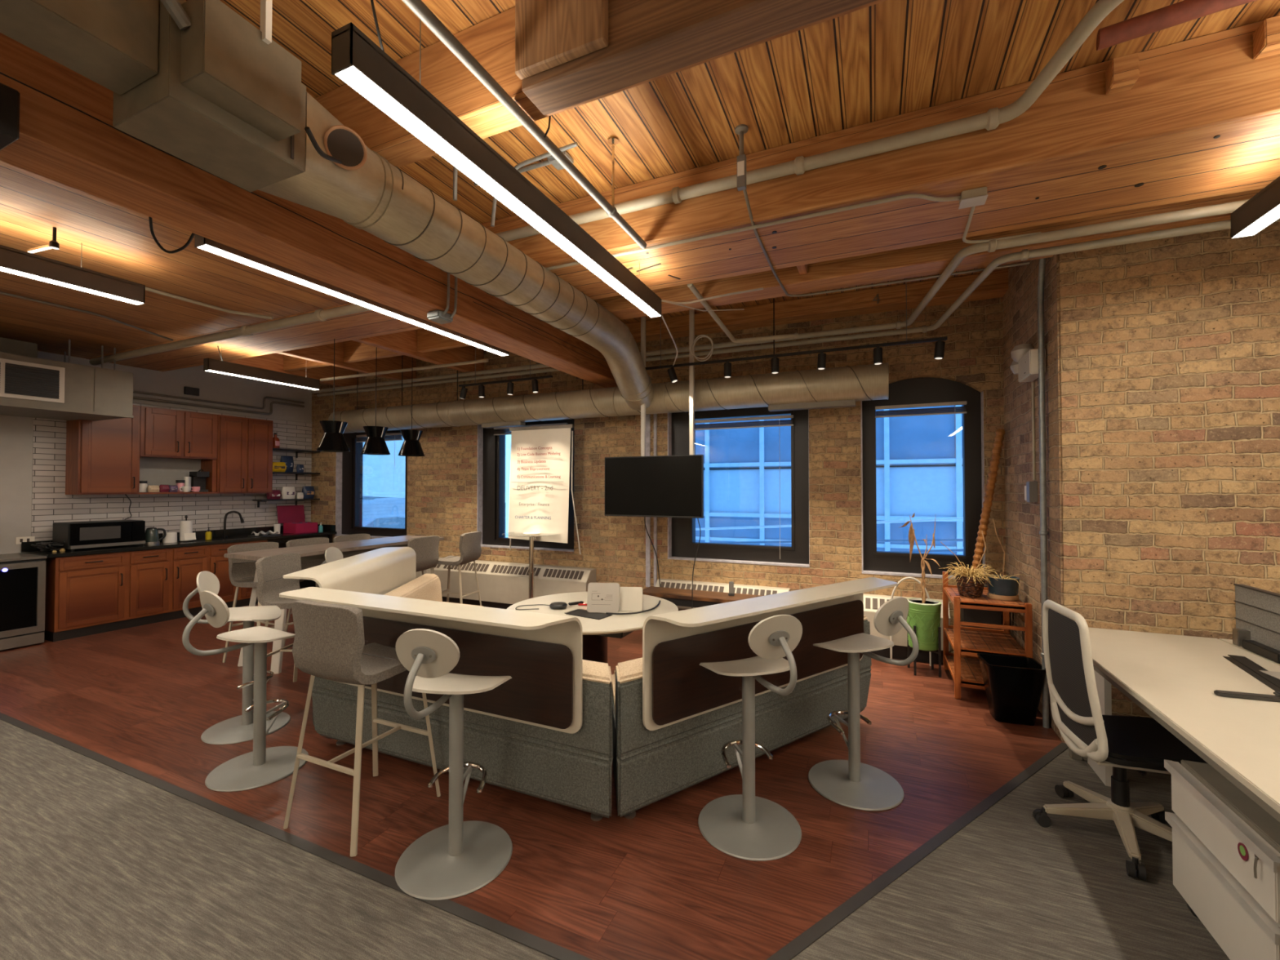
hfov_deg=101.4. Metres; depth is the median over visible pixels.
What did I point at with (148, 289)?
conduit
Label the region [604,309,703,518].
television
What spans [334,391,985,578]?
trim
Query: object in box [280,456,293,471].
chip bag
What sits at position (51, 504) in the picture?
backsplash
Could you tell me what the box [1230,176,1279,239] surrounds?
pendant lamp
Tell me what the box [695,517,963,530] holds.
cable
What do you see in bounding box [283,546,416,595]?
countertop
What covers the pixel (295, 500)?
floating shelf
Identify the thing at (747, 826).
bar stool
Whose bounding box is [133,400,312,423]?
trim
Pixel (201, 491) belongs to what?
drip tray
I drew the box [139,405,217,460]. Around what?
upper cabinet
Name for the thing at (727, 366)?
track spotlight
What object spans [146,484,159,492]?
pack
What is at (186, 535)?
paper towel holder
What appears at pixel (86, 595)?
base cabinet
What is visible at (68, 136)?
ceiling beam
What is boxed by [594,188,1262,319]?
ceiling beam
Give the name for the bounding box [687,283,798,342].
pipe
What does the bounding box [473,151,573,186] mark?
conduit
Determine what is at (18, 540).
wall outlet
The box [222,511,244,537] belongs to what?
kitchen faucet
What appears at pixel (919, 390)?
window
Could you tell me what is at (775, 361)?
track spotlight
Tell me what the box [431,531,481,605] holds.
bar chair
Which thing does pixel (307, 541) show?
bar chair
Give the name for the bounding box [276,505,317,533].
gift box
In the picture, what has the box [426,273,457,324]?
pipe
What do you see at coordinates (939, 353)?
track spotlight
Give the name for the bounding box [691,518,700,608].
cable
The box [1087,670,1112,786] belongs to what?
panel
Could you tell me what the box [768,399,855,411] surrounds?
register
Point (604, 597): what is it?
laptop
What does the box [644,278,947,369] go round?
track rail
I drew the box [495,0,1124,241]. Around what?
pipe
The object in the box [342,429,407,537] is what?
window
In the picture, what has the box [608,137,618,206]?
hanger
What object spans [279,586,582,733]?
countertop
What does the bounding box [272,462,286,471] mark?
chip bag
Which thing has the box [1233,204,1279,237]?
diffuser
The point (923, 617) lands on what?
potted plant
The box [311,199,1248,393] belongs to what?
pipe
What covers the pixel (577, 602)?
remote control
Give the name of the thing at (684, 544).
window
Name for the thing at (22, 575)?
oven
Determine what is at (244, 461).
upper cabinet
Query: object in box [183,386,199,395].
air vent
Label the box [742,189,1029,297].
conduit
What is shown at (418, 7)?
pipe
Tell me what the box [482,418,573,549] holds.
window
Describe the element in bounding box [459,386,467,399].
track spotlight
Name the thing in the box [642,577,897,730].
countertop
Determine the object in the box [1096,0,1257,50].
pipe
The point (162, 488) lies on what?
pack
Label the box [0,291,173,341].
conduit
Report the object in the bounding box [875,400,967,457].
blind
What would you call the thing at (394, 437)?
blind
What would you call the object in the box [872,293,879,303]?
painted number
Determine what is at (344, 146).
port
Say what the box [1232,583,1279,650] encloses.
privacy screen
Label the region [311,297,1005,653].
wall
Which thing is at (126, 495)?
hanging cable
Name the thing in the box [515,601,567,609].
puck
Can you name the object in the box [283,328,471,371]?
ceiling beam
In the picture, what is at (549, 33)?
ceiling beam
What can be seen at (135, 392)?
conduit
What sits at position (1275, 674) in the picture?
laptop
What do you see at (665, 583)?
heater
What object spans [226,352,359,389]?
ceiling beam
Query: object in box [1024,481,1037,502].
switch box
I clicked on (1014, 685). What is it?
waste bin
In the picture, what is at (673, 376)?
track spotlight
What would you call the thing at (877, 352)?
track spotlight
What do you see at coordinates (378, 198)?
spiral duct
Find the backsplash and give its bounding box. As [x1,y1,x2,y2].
[31,403,311,541]
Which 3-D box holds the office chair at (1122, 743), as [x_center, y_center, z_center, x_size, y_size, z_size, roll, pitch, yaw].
[2.196,1.118,2.425,0.638,1.042,0.658,0,-1,18]
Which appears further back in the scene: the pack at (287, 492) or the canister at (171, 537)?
the pack at (287, 492)
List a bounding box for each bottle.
[204,527,212,539]
[272,432,279,448]
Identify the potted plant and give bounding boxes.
[900,512,941,677]
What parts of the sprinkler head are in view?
arm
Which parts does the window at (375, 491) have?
sash, glass pane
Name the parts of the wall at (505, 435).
screen panel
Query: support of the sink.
in the countertop at (26, 548)
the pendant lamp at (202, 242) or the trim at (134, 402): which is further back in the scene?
the trim at (134, 402)
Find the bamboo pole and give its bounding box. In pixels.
[960,428,1004,630]
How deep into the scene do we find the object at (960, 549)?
6.98 m
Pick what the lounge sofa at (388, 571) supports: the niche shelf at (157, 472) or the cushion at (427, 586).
the cushion at (427, 586)
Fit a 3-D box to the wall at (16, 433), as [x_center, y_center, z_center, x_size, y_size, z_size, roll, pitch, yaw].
[-7.324,-0.098,4.498,0.200,3.660,9.050,0,-1,24]
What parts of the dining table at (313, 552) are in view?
leg, leg, leg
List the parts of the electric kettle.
glass, handle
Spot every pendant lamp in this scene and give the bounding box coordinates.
[0,243,145,305]
[194,234,509,356]
[203,346,319,390]
[316,338,350,452]
[331,0,661,317]
[360,346,390,454]
[398,371,425,456]
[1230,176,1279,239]
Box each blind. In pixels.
[355,432,403,467]
[493,422,568,435]
[694,414,793,559]
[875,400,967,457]
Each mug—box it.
[179,486,191,492]
[191,486,199,492]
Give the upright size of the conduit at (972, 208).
0.027 m
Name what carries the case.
on the meeting table at (596, 627)
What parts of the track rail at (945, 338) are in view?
rod, rail, rod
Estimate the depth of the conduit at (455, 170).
2.77 m
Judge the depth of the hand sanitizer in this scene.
8.26 m
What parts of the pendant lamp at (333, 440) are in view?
lamp shade, cord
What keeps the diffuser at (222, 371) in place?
attached to the pendant lamp at (211, 365)
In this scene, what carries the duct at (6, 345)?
attached to the ceiling at (117, 241)
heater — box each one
[415,557,595,608]
[655,578,790,610]
[863,593,950,664]
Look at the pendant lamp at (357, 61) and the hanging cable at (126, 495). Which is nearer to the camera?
the pendant lamp at (357, 61)
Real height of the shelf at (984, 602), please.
0.020 m
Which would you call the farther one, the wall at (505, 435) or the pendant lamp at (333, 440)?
the wall at (505, 435)
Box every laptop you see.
[586,582,619,613]
[1258,670,1279,679]
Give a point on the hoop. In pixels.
(905, 578)
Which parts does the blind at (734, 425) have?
head rail, rail, cord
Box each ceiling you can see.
[0,160,351,358]
[185,0,1279,357]
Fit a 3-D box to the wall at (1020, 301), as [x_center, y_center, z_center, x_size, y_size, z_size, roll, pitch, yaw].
[3.070,-0.106,3.983,0.212,3.660,1.528,0,-1,24]
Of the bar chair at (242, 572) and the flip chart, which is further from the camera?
the flip chart
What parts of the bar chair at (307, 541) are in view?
leg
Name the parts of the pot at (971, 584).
pot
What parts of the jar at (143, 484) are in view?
lid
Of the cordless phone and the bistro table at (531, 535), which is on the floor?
the bistro table at (531, 535)
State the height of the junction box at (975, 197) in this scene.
0.048 m
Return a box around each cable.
[124,494,131,519]
[605,600,660,614]
[644,516,660,586]
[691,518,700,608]
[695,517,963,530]
[702,538,963,543]
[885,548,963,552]
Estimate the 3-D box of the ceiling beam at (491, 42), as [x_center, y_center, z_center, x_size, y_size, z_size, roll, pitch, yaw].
[1.763,-1.697,1.133,7.680,0.370,0.145,0,-1,24]
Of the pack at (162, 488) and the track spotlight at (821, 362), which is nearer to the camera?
the track spotlight at (821, 362)
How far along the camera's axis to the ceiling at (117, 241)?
3.86 m
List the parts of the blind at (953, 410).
head rail, rail, cord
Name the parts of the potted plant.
pot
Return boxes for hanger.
[543,115,551,137]
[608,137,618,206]
[734,124,747,191]
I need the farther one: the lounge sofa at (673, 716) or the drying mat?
the drying mat
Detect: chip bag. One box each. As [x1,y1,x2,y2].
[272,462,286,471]
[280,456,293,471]
[296,464,304,472]
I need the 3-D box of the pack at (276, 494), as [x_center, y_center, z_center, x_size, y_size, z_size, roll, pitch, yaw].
[-5.526,0.220,7.912,0.116,0.141,0.196,0,-1,24]
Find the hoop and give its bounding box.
[889,577,931,666]
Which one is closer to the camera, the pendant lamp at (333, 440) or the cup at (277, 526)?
the pendant lamp at (333, 440)
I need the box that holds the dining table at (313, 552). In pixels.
[224,535,444,674]
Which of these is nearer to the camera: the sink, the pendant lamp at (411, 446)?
the pendant lamp at (411, 446)
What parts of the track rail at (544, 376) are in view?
rod, rail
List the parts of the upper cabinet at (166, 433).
door, door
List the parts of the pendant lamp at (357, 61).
power cord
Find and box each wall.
[0,351,311,554]
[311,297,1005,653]
[505,435,506,537]
[1002,253,1065,742]
[1058,221,1279,718]
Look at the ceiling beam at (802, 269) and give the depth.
3.77 m
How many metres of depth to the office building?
9.99 m
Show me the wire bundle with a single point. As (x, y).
(762, 288)
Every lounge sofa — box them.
[279,586,613,821]
[283,546,483,724]
[611,577,897,818]
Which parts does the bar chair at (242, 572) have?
leg, leg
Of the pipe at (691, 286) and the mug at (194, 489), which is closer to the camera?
the pipe at (691, 286)
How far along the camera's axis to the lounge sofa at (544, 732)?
2.59 m
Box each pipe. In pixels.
[88,303,372,364]
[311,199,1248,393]
[316,217,1279,396]
[320,358,488,381]
[401,0,646,248]
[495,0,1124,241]
[645,413,657,586]
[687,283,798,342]
[1037,257,1048,728]
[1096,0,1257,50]
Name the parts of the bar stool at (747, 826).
footrest arm, seat, plate, backrest, plate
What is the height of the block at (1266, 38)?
0.110 m
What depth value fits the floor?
2.32 m
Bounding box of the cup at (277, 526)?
[273,524,280,533]
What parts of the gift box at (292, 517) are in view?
lid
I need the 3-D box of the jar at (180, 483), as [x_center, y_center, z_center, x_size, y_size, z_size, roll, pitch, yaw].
[-5.989,0.079,6.829,0.090,0.155,0.089,0,-1,24]
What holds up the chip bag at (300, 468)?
on the floating shelf at (273, 473)
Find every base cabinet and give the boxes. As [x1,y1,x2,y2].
[44,551,127,641]
[124,547,170,628]
[168,542,239,620]
[237,539,267,607]
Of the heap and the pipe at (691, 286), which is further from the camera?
the heap
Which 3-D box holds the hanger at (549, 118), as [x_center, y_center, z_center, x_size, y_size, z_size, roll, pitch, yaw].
[-0.384,-1.656,2.212,0.049,0.417,0.007,0,-1,24]
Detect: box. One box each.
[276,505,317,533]
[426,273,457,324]
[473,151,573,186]
[958,186,988,208]
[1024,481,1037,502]
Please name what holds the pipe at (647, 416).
attached to the wall at (442, 483)
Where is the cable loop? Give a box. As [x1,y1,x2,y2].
[148,216,195,253]
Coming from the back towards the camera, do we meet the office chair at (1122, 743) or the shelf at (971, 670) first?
the shelf at (971, 670)
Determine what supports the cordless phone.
on the wooden bench
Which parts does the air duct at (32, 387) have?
hanger rod, hanger rod, hanger rod, hanger rod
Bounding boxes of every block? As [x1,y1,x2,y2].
[1105,52,1139,94]
[1253,15,1279,59]
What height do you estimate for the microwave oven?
0.300 m
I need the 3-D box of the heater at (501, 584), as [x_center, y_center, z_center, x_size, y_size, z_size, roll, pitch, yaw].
[-1.998,1.401,6.917,3.100,0.620,0.249,0,-1,24]
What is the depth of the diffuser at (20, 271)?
3.19 m
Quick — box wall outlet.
[15,536,35,544]
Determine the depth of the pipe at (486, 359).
6.26 m
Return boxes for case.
[618,586,642,611]
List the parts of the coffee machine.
water tank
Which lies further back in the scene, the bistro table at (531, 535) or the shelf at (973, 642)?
the bistro table at (531, 535)
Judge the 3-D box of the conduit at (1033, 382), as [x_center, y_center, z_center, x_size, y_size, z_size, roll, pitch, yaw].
[2.874,-0.359,3.827,0.018,0.720,0.018,0,-1,24]
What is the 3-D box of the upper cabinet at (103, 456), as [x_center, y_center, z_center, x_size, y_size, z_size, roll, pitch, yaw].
[-6.277,-0.366,6.152,0.352,1.070,0.535,0,-1,24]
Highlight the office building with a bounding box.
[695,404,963,555]
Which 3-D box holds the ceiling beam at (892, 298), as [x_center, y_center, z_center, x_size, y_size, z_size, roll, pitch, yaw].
[1.527,-1.729,5.408,3.770,0.170,0.230,0,-1,24]
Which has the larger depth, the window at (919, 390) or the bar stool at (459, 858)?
the window at (919, 390)
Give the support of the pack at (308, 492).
on the floating shelf at (295, 500)
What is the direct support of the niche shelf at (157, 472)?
attached to the wall at (16, 433)
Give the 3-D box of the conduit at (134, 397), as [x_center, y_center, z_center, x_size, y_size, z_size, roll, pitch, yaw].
[-5.954,-1.109,7.270,0.036,0.226,2.600,0,-1,24]
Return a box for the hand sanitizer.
[318,522,323,531]
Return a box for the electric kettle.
[142,527,165,544]
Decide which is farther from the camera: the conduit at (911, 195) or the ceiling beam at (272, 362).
the ceiling beam at (272, 362)
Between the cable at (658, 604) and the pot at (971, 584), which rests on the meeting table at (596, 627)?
the cable at (658, 604)
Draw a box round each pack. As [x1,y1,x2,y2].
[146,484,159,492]
[159,484,169,492]
[168,484,177,492]
[266,489,281,499]
[281,486,295,498]
[297,492,303,498]
[302,485,315,498]
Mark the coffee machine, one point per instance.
(197, 478)
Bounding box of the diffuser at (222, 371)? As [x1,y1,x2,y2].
[206,369,316,390]
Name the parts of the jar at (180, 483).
lid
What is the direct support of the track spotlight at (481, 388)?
attached to the track rail at (544, 376)
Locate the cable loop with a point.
(150, 219)
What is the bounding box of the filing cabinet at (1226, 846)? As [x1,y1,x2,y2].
[1164,759,1279,959]
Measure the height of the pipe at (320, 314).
0.110 m
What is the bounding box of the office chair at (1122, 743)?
[1032,600,1208,880]
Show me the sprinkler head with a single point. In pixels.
(53, 244)
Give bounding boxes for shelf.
[139,457,217,493]
[252,498,319,507]
[272,448,319,457]
[272,471,319,479]
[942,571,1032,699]
[944,586,1025,609]
[945,627,1026,657]
[945,655,984,686]
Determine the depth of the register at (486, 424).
6.56 m
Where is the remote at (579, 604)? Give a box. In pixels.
[577,603,586,605]
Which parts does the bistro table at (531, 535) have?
glass, post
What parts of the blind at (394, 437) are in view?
head rail, rail, cord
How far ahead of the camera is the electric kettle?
6.37 m
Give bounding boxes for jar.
[139,480,147,492]
[175,480,185,492]
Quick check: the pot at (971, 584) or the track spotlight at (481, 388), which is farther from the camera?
the track spotlight at (481, 388)
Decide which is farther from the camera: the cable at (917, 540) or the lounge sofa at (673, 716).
the cable at (917, 540)
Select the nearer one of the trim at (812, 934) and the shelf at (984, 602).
the trim at (812, 934)
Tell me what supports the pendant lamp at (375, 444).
hanging from the ceiling at (886, 59)
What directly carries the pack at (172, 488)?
on the niche shelf at (157, 472)
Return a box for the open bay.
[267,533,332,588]
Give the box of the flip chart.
[507,424,581,554]
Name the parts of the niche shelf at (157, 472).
panel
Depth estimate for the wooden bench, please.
5.35 m
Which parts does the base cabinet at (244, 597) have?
door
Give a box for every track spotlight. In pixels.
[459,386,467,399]
[478,384,484,397]
[506,381,513,395]
[531,378,538,392]
[667,366,677,382]
[724,361,731,377]
[771,356,778,373]
[817,351,826,369]
[873,346,882,364]
[933,340,945,359]
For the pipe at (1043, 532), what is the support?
attached to the wall at (1020, 301)
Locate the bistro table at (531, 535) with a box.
[501,532,556,599]
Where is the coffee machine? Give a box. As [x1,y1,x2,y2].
[182,468,208,492]
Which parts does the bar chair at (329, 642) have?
leg, leg, leg, leg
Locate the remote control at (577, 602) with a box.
[568,600,583,605]
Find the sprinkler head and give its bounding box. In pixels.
[26,226,59,253]
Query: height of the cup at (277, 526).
0.150 m
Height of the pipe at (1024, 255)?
0.095 m
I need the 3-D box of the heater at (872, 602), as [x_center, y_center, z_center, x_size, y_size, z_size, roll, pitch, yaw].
[2.449,1.400,4.957,0.820,0.560,0.209,0,-1,24]
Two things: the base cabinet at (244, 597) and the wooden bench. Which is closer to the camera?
the wooden bench
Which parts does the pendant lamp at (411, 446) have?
lamp shade, cord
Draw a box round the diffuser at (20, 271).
[0,266,142,304]
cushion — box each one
[383,573,442,601]
[582,659,612,684]
[611,670,615,706]
[614,614,867,712]
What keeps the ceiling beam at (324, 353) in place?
attached to the ceiling at (886, 59)
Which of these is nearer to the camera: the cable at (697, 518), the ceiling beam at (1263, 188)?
the ceiling beam at (1263, 188)
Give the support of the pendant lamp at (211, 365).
hanging from the ceiling at (886, 59)
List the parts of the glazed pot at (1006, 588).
dry stem, pot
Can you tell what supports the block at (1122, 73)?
attached to the ceiling beam at (1213, 79)
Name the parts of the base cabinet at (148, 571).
door, drawer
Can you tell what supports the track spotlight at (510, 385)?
attached to the track rail at (544, 376)
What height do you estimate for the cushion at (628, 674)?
0.293 m
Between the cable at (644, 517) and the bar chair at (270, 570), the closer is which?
the bar chair at (270, 570)
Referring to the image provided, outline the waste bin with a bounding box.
[977,653,1046,725]
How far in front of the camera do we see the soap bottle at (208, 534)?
6.98 m
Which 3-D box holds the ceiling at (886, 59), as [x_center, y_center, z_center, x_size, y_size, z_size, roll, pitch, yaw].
[-1.063,-1.921,1.846,13.420,0.100,8.850,0,-1,24]
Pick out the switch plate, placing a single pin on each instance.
(1024, 486)
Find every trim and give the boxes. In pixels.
[0,712,592,959]
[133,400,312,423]
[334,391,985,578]
[766,742,1068,959]
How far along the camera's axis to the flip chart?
6.33 m
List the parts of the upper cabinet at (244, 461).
door, door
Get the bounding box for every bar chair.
[222,542,304,662]
[253,553,301,702]
[283,537,328,646]
[283,600,440,857]
[333,533,370,558]
[407,535,439,573]
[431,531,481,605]
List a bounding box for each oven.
[0,552,46,650]
[52,519,145,551]
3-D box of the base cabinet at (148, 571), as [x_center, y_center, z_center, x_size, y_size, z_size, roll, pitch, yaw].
[-6.040,1.263,6.288,0.670,0.875,0.405,0,-1,24]
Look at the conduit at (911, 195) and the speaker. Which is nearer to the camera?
the speaker
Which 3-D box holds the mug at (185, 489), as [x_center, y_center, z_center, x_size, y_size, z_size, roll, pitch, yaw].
[-5.909,0.119,6.820,0.109,0.075,0.096,1,-1,-29]
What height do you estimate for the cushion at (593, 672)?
0.293 m
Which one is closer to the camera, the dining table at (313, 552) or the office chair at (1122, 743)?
the office chair at (1122, 743)
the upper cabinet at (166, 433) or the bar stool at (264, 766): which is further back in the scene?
the upper cabinet at (166, 433)
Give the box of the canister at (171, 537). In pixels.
[162,532,177,542]
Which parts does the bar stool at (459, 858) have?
plate, backrest, plate, seat, footrest arm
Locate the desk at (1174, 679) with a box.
[1068,627,1279,822]
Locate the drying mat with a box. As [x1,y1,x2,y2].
[247,530,282,537]
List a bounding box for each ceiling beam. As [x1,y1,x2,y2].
[0,32,617,387]
[85,19,1279,359]
[89,112,1279,371]
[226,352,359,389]
[276,341,416,383]
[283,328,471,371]
[315,0,886,167]
[352,328,484,376]
[515,0,608,79]
[522,0,877,115]
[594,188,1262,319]
[625,269,1008,342]
[796,264,807,274]
[1066,187,1263,221]
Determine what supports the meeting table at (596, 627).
on the floor
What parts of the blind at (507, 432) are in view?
rail, head rail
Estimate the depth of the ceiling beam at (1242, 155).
2.91 m
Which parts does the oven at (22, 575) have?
glass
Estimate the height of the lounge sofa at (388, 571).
1.014 m
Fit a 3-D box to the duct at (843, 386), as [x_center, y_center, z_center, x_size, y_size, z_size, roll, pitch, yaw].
[-1.136,-1.236,6.340,7.480,1.125,0.342,0,-1,24]
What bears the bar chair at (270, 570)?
on the floor
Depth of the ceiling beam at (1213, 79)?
2.52 m
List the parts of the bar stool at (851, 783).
footrest arm, seat, plate, backrest, plate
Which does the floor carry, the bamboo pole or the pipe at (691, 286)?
the bamboo pole
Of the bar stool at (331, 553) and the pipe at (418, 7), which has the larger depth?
the bar stool at (331, 553)
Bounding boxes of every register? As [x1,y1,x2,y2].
[481,421,524,428]
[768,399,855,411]
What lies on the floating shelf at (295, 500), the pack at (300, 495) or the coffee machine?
the pack at (300, 495)
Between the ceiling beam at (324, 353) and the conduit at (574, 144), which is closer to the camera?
the conduit at (574, 144)
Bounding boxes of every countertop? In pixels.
[20,524,336,558]
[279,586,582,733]
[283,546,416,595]
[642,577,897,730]
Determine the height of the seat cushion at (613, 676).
0.090 m
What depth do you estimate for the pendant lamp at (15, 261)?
3.17 m
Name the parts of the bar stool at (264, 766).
plate, backrest, seat, plate, footrest arm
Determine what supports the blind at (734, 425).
attached to the window at (684, 544)
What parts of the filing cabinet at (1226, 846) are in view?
pull, pull, drawer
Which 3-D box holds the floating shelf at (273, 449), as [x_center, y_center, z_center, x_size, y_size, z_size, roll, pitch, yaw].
[-5.438,-0.414,8.184,0.231,0.120,0.770,0,-1,24]
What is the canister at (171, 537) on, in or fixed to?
on the countertop at (26, 548)
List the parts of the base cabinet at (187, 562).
door, drawer, door, drawer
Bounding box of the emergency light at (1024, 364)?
[1009,343,1045,382]
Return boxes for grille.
[0,358,65,403]
[0,631,44,650]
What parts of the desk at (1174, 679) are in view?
leg, power strip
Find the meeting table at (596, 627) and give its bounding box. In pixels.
[506,591,678,662]
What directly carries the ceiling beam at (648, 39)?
attached to the ceiling at (886, 59)
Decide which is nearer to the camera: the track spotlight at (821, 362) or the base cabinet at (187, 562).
the track spotlight at (821, 362)
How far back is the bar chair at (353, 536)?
5.96 m
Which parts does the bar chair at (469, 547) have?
leg, leg, leg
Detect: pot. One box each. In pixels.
[938,530,999,597]
[986,518,1026,600]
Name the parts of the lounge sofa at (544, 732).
inset panel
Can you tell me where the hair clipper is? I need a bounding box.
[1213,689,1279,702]
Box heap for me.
[31,541,65,552]
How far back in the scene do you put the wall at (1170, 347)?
3.10 m
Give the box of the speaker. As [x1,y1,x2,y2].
[0,82,19,150]
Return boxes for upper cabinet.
[65,404,140,494]
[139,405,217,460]
[205,414,272,493]
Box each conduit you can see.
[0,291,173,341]
[133,391,304,408]
[133,395,304,415]
[145,286,272,319]
[453,166,457,200]
[490,142,577,226]
[545,193,960,270]
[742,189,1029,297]
[962,206,1041,243]
[1031,381,1035,479]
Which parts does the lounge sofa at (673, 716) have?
inset panel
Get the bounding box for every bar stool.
[182,570,290,744]
[182,590,308,791]
[320,546,342,564]
[394,628,512,900]
[697,614,802,861]
[808,596,919,811]
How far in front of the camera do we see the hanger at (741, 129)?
2.75 m
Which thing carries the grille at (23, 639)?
attached to the oven at (22, 575)
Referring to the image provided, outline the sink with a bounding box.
[195,535,257,540]
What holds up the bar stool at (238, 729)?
on the floor
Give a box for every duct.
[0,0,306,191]
[0,337,37,357]
[0,339,133,421]
[257,91,653,410]
[328,298,888,433]
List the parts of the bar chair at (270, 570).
leg, leg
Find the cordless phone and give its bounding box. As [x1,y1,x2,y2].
[728,581,734,595]
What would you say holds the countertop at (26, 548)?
on the base cabinet at (86, 595)
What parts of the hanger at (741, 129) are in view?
stem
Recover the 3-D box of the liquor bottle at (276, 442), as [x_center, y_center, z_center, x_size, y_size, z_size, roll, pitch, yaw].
[-5.526,-0.596,7.947,0.109,0.235,0.105,0,-1,24]
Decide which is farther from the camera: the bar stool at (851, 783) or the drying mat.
the drying mat
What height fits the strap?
0.400 m
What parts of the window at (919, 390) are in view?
sash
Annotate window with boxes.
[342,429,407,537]
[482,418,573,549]
[671,406,808,564]
[862,377,982,575]
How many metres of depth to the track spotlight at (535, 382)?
6.00 m
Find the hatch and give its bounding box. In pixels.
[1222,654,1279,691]
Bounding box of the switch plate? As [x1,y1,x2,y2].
[1024,485,1026,500]
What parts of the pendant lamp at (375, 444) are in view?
lamp shade, cord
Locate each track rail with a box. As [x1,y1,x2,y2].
[458,346,552,386]
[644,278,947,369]
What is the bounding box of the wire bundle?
[661,287,763,365]
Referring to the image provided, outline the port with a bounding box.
[304,124,367,170]
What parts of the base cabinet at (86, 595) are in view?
door, drawer, handle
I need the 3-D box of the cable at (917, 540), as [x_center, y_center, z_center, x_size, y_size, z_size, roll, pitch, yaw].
[4.171,0.616,6.891,12.004,1.086,0.031,0,-1,24]
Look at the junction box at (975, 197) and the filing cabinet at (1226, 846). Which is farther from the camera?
the junction box at (975, 197)
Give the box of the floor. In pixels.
[0,587,1230,959]
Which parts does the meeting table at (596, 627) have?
hatch frame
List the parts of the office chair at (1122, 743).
frame, seat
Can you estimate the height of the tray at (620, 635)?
0.080 m
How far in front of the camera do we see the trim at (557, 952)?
2.31 m
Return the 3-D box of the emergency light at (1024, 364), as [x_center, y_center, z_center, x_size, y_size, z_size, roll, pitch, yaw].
[2.789,-0.867,3.767,0.150,0.295,0.445,0,-1,24]
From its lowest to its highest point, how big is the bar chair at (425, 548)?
1.076 m
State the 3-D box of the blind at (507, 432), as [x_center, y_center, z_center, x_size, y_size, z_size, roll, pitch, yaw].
[-1.457,-0.462,6.910,1.160,0.525,0.048,0,-1,24]
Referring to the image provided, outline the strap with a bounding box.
[260,0,272,44]
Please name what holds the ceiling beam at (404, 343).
attached to the ceiling at (886, 59)
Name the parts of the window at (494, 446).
sash, sash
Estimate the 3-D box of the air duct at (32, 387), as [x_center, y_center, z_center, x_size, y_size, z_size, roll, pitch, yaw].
[-6.340,-1.060,4.994,1.086,0.760,1.930,0,-1,24]
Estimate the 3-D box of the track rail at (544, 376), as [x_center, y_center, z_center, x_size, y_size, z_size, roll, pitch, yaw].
[-1.616,-1.479,6.219,1.355,0.643,0.034,0,-1,24]
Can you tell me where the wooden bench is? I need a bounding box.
[642,586,762,607]
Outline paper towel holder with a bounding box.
[177,515,195,542]
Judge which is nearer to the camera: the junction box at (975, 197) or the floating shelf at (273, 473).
the junction box at (975, 197)
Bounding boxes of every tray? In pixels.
[199,489,208,492]
[593,631,633,638]
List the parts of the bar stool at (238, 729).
backrest, plate, seat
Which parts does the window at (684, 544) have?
sash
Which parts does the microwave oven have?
door, control panel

